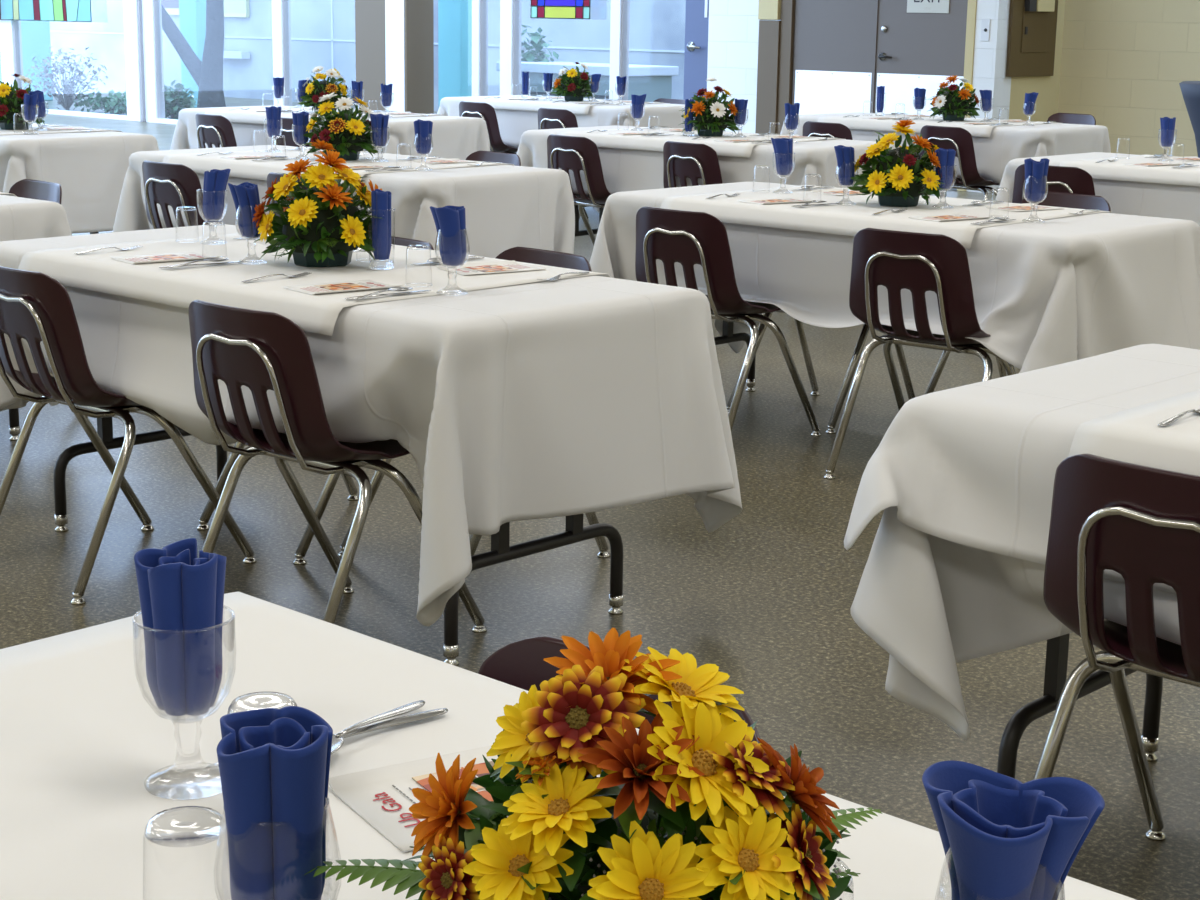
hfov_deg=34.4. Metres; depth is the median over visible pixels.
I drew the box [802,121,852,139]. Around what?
dining chair
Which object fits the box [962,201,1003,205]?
knife
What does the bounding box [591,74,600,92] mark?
folded napkin
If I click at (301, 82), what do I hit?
folded napkin
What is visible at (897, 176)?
flower arrangement
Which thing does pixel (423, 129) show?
folded napkin
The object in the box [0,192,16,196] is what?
table runner
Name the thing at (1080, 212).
fork
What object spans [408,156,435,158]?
spoon
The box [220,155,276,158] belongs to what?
program
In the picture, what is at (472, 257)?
knife
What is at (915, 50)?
door
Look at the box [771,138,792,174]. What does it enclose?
folded napkin
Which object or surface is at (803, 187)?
spoon
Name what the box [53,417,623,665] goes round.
folding table
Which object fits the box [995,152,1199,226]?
tablecloth
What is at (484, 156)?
dining chair
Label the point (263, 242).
program
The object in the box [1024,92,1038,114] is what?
folded napkin
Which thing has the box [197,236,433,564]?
dining chair
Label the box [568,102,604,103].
program
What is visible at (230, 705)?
juice glass
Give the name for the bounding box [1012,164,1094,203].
dining chair
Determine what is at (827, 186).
knife
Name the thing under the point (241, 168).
table runner
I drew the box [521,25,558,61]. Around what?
bush
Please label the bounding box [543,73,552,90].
folded napkin
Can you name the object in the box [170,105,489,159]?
tablecloth
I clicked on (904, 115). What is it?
program
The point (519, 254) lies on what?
dining chair
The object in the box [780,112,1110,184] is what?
tablecloth
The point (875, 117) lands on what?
program
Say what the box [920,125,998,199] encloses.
dining chair
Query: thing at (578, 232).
folding table
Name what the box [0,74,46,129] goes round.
flower arrangement
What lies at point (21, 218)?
tablecloth
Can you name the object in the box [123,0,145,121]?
trim
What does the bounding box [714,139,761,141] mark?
program
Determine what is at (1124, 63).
wall
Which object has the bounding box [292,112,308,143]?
folded napkin
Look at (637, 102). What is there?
folded napkin
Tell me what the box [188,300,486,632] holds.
dining chair
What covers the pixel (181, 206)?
juice glass
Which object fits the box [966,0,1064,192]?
wall
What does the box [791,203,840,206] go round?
knife
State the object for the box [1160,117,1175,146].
folded napkin
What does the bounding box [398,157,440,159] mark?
knife
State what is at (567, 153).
dining chair
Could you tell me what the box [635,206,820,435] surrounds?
dining chair
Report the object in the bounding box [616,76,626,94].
folded napkin
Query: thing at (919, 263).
dining chair
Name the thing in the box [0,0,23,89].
trim
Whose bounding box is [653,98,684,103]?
dining chair
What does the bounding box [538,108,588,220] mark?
dining chair
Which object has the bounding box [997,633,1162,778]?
folding table
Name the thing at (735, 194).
fork
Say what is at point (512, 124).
tablecloth
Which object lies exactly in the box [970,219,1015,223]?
knife
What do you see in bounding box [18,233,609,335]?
table runner
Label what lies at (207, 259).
spoon
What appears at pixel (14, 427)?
folding table
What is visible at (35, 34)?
post
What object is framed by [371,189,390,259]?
folded napkin
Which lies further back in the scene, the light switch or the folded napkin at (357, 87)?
the light switch
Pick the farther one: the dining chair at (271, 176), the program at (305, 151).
the program at (305, 151)
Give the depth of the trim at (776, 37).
16.67 m
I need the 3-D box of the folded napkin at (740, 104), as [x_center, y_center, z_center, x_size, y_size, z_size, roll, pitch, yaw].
[0.701,-1.683,9.644,0.069,0.126,0.068,10,16,36]
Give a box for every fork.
[74,245,142,253]
[198,152,232,155]
[241,272,310,282]
[467,162,498,165]
[537,272,588,280]
[707,193,739,198]
[872,209,906,214]
[1069,209,1099,213]
[1158,409,1199,425]
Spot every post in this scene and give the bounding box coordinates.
[0,0,52,100]
[179,0,205,107]
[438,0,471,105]
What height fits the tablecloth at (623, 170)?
0.662 m
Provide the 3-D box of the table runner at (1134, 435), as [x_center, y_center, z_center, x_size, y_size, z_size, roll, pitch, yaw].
[1.413,0.020,2.792,1.160,0.059,0.876,12,17,41]
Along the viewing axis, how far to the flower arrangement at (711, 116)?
9.63 m
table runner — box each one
[0,123,121,134]
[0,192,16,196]
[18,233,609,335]
[162,147,514,189]
[205,106,447,127]
[464,96,669,114]
[559,127,845,157]
[660,185,1111,248]
[818,114,1056,136]
[1059,154,1199,185]
[1068,390,1199,475]
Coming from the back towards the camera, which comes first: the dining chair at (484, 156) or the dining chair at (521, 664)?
the dining chair at (484, 156)
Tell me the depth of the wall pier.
16.98 m
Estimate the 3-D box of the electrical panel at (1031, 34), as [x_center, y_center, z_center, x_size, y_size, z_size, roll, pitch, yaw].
[3.476,-3.563,15.481,0.046,1.140,0.690,12,17,41]
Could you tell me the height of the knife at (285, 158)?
0.004 m
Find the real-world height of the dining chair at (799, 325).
0.758 m
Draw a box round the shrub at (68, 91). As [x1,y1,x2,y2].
[25,46,107,110]
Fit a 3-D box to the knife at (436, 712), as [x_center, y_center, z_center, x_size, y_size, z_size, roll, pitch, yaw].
[-0.220,0.235,1.593,0.225,0.004,0.014,-9,16,-37]
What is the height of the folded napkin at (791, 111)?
0.126 m
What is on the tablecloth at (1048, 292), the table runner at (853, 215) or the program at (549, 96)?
the table runner at (853, 215)
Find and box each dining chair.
[0,266,256,604]
[9,179,61,203]
[142,161,210,228]
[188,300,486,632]
[195,113,236,147]
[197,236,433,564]
[267,172,315,216]
[274,117,314,146]
[338,247,610,595]
[459,101,517,153]
[466,151,520,165]
[478,636,760,743]
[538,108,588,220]
[547,134,610,244]
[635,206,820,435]
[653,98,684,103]
[663,141,722,187]
[726,312,914,433]
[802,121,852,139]
[823,228,1015,478]
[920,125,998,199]
[925,191,1110,393]
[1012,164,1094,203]
[1033,454,1199,840]
[1047,113,1095,124]
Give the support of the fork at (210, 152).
on the table runner at (241, 168)
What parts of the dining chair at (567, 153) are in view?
leg frame, leg frame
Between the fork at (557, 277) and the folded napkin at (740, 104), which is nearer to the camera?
the fork at (557, 277)
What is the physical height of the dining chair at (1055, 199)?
0.758 m
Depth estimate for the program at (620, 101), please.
13.34 m
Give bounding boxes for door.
[683,0,708,101]
[792,0,878,114]
[874,0,967,188]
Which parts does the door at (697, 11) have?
lever handle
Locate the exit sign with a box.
[907,0,949,12]
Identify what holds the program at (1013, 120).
on the table runner at (851, 122)
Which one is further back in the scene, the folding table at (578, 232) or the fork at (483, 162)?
the folding table at (578, 232)
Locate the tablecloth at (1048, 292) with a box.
[589,182,1199,372]
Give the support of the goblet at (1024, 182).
on the tablecloth at (1048, 292)
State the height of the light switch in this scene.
0.170 m
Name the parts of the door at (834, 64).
kick plate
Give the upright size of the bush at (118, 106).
0.357 m
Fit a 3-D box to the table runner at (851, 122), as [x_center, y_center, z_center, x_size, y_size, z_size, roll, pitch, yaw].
[2.044,-1.958,11.665,1.200,0.059,0.860,12,17,40]
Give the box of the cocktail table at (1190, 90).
[1179,81,1199,157]
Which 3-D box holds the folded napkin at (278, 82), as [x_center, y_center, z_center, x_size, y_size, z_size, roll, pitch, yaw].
[-1.933,-2.181,11.673,0.067,0.125,0.067,-3,13,-16]
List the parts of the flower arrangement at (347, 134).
flower dish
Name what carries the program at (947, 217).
on the table runner at (853, 215)
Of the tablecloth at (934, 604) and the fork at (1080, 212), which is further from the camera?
the fork at (1080, 212)
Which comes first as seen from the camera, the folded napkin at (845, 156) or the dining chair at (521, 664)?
the dining chair at (521, 664)
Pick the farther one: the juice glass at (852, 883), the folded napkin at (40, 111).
the folded napkin at (40, 111)
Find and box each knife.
[159,261,246,267]
[206,708,447,768]
[253,158,298,160]
[345,290,430,299]
[365,168,413,170]
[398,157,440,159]
[411,257,483,264]
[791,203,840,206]
[795,186,833,189]
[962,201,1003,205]
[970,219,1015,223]
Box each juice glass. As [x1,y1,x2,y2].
[143,806,226,899]
[176,206,198,234]
[202,221,226,249]
[227,692,296,713]
[405,244,431,283]
[835,858,853,899]
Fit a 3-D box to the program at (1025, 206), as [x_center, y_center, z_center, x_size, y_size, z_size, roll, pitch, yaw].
[1.360,-0.778,6.219,0.216,0.008,0.141,-7,15,-33]
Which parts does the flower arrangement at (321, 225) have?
flower, flower, flower dish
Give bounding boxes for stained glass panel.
[0,0,91,21]
[530,0,590,18]
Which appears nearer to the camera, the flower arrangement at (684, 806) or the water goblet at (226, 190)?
the flower arrangement at (684, 806)
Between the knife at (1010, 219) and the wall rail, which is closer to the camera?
the knife at (1010, 219)
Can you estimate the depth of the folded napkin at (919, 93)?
11.58 m
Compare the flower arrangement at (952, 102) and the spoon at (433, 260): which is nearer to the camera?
the spoon at (433, 260)
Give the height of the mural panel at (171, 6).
0.974 m
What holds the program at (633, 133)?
on the table runner at (601, 139)
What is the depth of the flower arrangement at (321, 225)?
4.48 m
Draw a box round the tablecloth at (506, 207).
[113,145,574,257]
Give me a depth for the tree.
25.17 m
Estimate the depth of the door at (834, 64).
16.30 m
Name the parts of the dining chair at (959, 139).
leg frame, leg frame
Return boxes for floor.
[0,93,1199,899]
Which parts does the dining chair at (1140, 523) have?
leg frame, leg frame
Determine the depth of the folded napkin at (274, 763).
1.10 m
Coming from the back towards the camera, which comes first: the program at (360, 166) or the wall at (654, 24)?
the wall at (654, 24)
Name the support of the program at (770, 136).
on the table runner at (601, 139)
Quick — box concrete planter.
[496,61,678,101]
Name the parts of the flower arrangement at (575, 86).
flower dish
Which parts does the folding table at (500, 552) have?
leg frame, leg frame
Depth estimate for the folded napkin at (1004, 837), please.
1.06 m
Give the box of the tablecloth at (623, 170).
[517,126,894,212]
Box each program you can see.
[39,126,87,129]
[111,252,219,263]
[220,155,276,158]
[247,110,287,111]
[255,238,277,246]
[283,280,402,294]
[298,107,313,109]
[300,150,322,153]
[329,745,599,851]
[348,165,395,169]
[379,112,417,114]
[413,158,471,163]
[436,260,545,274]
[500,98,534,99]
[541,96,564,97]
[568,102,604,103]
[607,132,651,134]
[612,100,630,102]
[657,128,695,131]
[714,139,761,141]
[738,198,812,204]
[765,135,813,137]
[811,188,872,195]
[862,117,901,118]
[897,114,929,116]
[908,214,991,221]
[956,122,997,124]
[985,203,1063,211]
[994,119,1036,121]
[1124,162,1180,166]
[1163,156,1199,160]
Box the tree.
[161,0,225,107]
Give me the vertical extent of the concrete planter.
0.800 m
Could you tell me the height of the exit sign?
0.250 m
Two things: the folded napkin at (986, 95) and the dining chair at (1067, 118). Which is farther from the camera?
the dining chair at (1067, 118)
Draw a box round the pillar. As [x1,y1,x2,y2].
[355,0,433,113]
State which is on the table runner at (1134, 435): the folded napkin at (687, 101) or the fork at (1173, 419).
the fork at (1173, 419)
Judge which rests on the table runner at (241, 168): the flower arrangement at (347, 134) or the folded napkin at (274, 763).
the flower arrangement at (347, 134)
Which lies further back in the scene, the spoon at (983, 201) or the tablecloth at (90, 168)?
the tablecloth at (90, 168)
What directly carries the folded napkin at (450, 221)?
in the goblet at (466, 230)
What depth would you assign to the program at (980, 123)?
11.21 m
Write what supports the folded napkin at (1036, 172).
in the goblet at (1024, 182)
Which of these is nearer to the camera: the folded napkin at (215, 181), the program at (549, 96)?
the folded napkin at (215, 181)
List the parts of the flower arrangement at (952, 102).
flower dish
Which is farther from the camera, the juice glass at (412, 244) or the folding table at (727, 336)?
the folding table at (727, 336)
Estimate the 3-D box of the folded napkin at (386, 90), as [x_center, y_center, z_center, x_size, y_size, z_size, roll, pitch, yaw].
[-1.203,-1.995,10.899,0.067,0.125,0.067,-10,16,-39]
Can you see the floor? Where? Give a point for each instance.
(765, 597)
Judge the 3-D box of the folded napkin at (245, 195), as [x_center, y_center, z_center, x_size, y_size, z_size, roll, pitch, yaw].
[-0.834,-0.565,4.564,0.068,0.126,0.069,9,15,33]
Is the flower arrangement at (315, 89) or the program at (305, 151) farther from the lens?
the flower arrangement at (315, 89)
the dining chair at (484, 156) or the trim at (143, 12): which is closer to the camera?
the dining chair at (484, 156)
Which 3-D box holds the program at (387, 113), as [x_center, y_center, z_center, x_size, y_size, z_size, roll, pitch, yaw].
[-1.162,-1.965,11.317,0.216,0.008,0.141,-9,16,-37]
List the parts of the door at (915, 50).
lever handle, kick plate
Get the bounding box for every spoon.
[167,258,228,267]
[257,156,287,159]
[331,700,424,754]
[354,287,412,299]
[370,166,400,170]
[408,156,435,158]
[427,255,475,262]
[799,200,826,206]
[801,185,827,188]
[971,200,996,203]
[978,217,1009,223]
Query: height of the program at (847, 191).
0.008 m
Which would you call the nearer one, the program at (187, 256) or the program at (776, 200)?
the program at (187, 256)
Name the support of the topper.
on the tablecloth at (934, 604)
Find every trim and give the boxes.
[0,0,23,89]
[50,0,684,69]
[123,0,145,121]
[142,0,147,121]
[144,0,164,122]
[272,0,291,105]
[385,0,404,111]
[472,0,487,95]
[500,0,521,95]
[609,0,629,99]
[755,0,976,190]
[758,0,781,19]
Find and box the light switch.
[981,19,989,40]
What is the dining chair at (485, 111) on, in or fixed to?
on the floor
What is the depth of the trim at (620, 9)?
17.91 m
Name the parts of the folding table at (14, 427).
leg frame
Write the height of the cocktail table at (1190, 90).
1.060 m
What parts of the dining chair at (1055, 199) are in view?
leg frame, leg frame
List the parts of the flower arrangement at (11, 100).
flower dish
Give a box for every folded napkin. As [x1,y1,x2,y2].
[24,93,37,120]
[28,90,45,116]
[134,538,226,715]
[203,169,230,219]
[217,706,332,899]
[228,182,260,236]
[265,106,281,136]
[273,77,283,97]
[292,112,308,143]
[298,80,309,101]
[351,81,362,102]
[370,114,388,145]
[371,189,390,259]
[381,83,392,105]
[414,119,432,153]
[430,205,466,265]
[522,71,528,94]
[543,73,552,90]
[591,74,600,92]
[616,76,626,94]
[631,94,646,118]
[685,99,693,131]
[735,99,747,124]
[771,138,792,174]
[785,103,799,129]
[834,145,854,185]
[876,86,884,111]
[914,88,925,108]
[922,760,1104,899]
[935,148,955,188]
[979,90,991,110]
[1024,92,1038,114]
[1024,158,1049,201]
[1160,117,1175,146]
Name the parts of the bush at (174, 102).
stem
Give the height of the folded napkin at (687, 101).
0.161 m
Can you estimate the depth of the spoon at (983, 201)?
6.30 m
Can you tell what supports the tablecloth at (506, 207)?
on the folding table
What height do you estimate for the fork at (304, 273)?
0.011 m
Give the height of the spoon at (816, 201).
0.009 m
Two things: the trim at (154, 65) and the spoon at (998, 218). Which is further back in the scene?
the trim at (154, 65)
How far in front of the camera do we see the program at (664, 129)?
10.15 m
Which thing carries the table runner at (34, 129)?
on the tablecloth at (90, 168)
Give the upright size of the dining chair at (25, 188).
0.758 m
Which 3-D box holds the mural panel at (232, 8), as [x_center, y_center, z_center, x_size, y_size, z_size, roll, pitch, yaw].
[-5.631,-7.087,29.470,0.870,0.987,0.065,12,17,41]
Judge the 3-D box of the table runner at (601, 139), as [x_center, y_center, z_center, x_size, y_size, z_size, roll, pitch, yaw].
[0.513,-1.558,9.776,1.200,0.059,0.860,11,16,38]
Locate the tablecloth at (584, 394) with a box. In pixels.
[0,224,741,626]
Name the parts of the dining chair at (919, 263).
leg frame, leg frame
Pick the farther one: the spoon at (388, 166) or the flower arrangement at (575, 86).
the flower arrangement at (575, 86)
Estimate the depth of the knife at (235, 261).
4.52 m
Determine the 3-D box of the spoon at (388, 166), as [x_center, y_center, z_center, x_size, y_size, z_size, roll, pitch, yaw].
[-0.805,-1.057,7.278,0.042,0.009,0.184,8,15,30]
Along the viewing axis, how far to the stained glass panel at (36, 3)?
24.25 m
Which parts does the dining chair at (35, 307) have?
leg frame, leg frame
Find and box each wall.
[49,0,780,110]
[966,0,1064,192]
[1058,0,1199,156]
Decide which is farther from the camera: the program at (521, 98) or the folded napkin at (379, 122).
the program at (521, 98)
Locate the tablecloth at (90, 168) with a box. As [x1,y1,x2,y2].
[0,131,158,233]
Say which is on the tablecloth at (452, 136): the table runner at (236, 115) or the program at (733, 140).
the table runner at (236, 115)
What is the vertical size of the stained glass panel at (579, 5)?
0.560 m
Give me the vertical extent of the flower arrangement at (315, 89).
0.279 m
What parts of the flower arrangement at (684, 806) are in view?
flower, flower, flower, flower, flower, flower, flower, flower, flower, flower, flower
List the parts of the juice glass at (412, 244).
glass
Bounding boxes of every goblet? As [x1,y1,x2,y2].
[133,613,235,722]
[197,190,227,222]
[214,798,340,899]
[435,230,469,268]
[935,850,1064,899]
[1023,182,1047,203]
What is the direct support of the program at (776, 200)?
on the table runner at (853, 215)
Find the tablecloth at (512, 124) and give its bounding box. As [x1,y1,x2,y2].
[437,95,694,152]
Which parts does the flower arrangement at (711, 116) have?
flower dish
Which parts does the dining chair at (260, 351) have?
leg frame, leg frame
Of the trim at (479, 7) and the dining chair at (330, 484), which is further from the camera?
the trim at (479, 7)
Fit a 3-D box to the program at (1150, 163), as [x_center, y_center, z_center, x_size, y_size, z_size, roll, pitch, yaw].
[2.342,-1.212,8.221,0.216,0.008,0.141,-8,16,-35]
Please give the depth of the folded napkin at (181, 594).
1.46 m
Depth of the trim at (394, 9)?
19.42 m
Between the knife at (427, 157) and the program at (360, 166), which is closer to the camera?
the program at (360, 166)
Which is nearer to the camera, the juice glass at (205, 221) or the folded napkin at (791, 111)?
the juice glass at (205, 221)
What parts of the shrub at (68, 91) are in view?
stem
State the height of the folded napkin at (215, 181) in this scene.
0.126 m
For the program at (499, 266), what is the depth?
4.54 m
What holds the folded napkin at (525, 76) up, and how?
in the tumbler
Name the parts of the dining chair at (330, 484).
leg frame, leg frame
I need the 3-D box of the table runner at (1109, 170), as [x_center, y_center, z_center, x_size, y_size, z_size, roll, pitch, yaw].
[2.689,-1.173,8.222,1.200,0.059,0.860,12,17,41]
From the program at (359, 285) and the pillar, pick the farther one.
the pillar
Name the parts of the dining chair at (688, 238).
leg frame, leg frame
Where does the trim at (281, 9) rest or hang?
on the floor
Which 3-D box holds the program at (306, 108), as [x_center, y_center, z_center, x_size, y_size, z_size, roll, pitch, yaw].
[-1.699,-2.068,11.738,0.216,0.008,0.141,-9,16,-37]
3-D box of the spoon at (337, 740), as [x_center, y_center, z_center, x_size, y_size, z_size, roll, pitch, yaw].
[-0.201,0.230,1.596,0.042,0.009,0.184,8,15,30]
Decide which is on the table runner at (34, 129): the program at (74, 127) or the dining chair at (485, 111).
the program at (74, 127)
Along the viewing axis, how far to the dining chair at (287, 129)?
10.76 m
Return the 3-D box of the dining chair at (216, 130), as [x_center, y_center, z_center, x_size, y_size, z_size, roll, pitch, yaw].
[-2.039,-1.562,11.210,0.528,0.758,0.470,-11,17,-42]
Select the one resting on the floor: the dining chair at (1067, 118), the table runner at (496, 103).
the dining chair at (1067, 118)
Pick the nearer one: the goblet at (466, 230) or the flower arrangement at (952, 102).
the goblet at (466, 230)
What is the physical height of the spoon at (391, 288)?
0.009 m
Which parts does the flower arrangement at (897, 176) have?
flower dish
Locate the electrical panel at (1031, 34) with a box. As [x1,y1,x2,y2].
[1006,0,1057,76]
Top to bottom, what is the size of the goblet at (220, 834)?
0.138 m
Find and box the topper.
[844,344,1199,593]
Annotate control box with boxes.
[1024,0,1054,11]
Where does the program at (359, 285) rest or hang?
on the table runner at (221, 284)
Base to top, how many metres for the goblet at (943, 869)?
0.138 m
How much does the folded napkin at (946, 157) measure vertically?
0.125 m
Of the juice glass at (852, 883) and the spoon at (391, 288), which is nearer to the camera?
the juice glass at (852, 883)
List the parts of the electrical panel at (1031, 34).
cabinet door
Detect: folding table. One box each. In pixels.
[9,408,19,440]
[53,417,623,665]
[574,205,603,236]
[714,320,755,391]
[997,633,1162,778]
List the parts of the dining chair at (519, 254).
leg frame, leg frame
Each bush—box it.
[73,90,126,114]
[164,80,198,119]
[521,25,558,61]
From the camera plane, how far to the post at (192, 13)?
26.42 m
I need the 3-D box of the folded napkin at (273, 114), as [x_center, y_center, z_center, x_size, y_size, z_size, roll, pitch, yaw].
[-1.371,-1.378,8.142,0.069,0.126,0.068,9,15,33]
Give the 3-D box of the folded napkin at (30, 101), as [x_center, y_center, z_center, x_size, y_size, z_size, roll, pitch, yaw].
[-2.640,-1.593,9.005,0.069,0.126,0.068,-4,14,-21]
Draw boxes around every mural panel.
[161,0,178,14]
[224,0,248,16]
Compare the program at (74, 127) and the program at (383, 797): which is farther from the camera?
the program at (74, 127)
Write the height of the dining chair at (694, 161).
0.758 m
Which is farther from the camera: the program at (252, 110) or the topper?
the program at (252, 110)
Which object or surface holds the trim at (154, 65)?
on the floor
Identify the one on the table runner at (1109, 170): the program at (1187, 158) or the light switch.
the program at (1187, 158)
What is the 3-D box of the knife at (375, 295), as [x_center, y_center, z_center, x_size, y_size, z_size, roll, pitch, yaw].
[-0.446,-0.329,4.086,0.225,0.004,0.014,-11,17,-43]
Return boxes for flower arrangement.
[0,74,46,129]
[252,139,381,266]
[295,66,350,110]
[303,92,378,160]
[304,628,881,899]
[551,62,599,100]
[679,77,741,135]
[848,119,944,206]
[926,75,979,120]
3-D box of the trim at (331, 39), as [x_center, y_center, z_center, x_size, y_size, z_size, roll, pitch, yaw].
[-2.106,-6.858,26.226,28.000,4.500,0.025,12,17,41]
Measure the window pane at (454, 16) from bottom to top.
4.200 m
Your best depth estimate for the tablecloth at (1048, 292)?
5.76 m
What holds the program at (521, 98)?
on the table runner at (496, 103)
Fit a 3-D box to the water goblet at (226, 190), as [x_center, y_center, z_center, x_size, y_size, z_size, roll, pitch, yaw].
[-0.988,-0.596,4.947,0.077,0.136,0.077,12,17,41]
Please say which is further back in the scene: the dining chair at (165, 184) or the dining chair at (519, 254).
the dining chair at (165, 184)
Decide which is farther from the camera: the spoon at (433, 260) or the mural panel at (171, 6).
the mural panel at (171, 6)
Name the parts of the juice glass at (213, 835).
glass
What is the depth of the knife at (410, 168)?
7.28 m
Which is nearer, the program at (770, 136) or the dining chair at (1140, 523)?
the dining chair at (1140, 523)
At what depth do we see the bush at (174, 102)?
23.35 m
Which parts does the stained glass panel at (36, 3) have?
coloured glass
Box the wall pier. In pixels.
[707,0,758,132]
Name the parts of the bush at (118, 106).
stem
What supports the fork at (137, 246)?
on the table runner at (221, 284)
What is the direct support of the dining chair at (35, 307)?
on the floor
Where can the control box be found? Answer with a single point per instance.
(1030, 5)
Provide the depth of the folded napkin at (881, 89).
11.96 m
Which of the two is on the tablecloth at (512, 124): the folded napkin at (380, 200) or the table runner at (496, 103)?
the table runner at (496, 103)
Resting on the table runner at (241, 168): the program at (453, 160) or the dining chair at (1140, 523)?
the program at (453, 160)
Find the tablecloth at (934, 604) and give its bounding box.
[850,506,1180,739]
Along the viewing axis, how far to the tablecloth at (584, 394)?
4.04 m
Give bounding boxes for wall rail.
[223,51,249,58]
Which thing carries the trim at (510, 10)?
on the floor
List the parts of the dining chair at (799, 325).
leg frame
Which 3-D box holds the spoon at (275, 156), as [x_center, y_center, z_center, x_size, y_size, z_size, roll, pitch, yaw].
[-1.303,-1.160,7.701,0.042,0.009,0.184,8,15,29]
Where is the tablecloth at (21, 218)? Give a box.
[0,194,71,405]

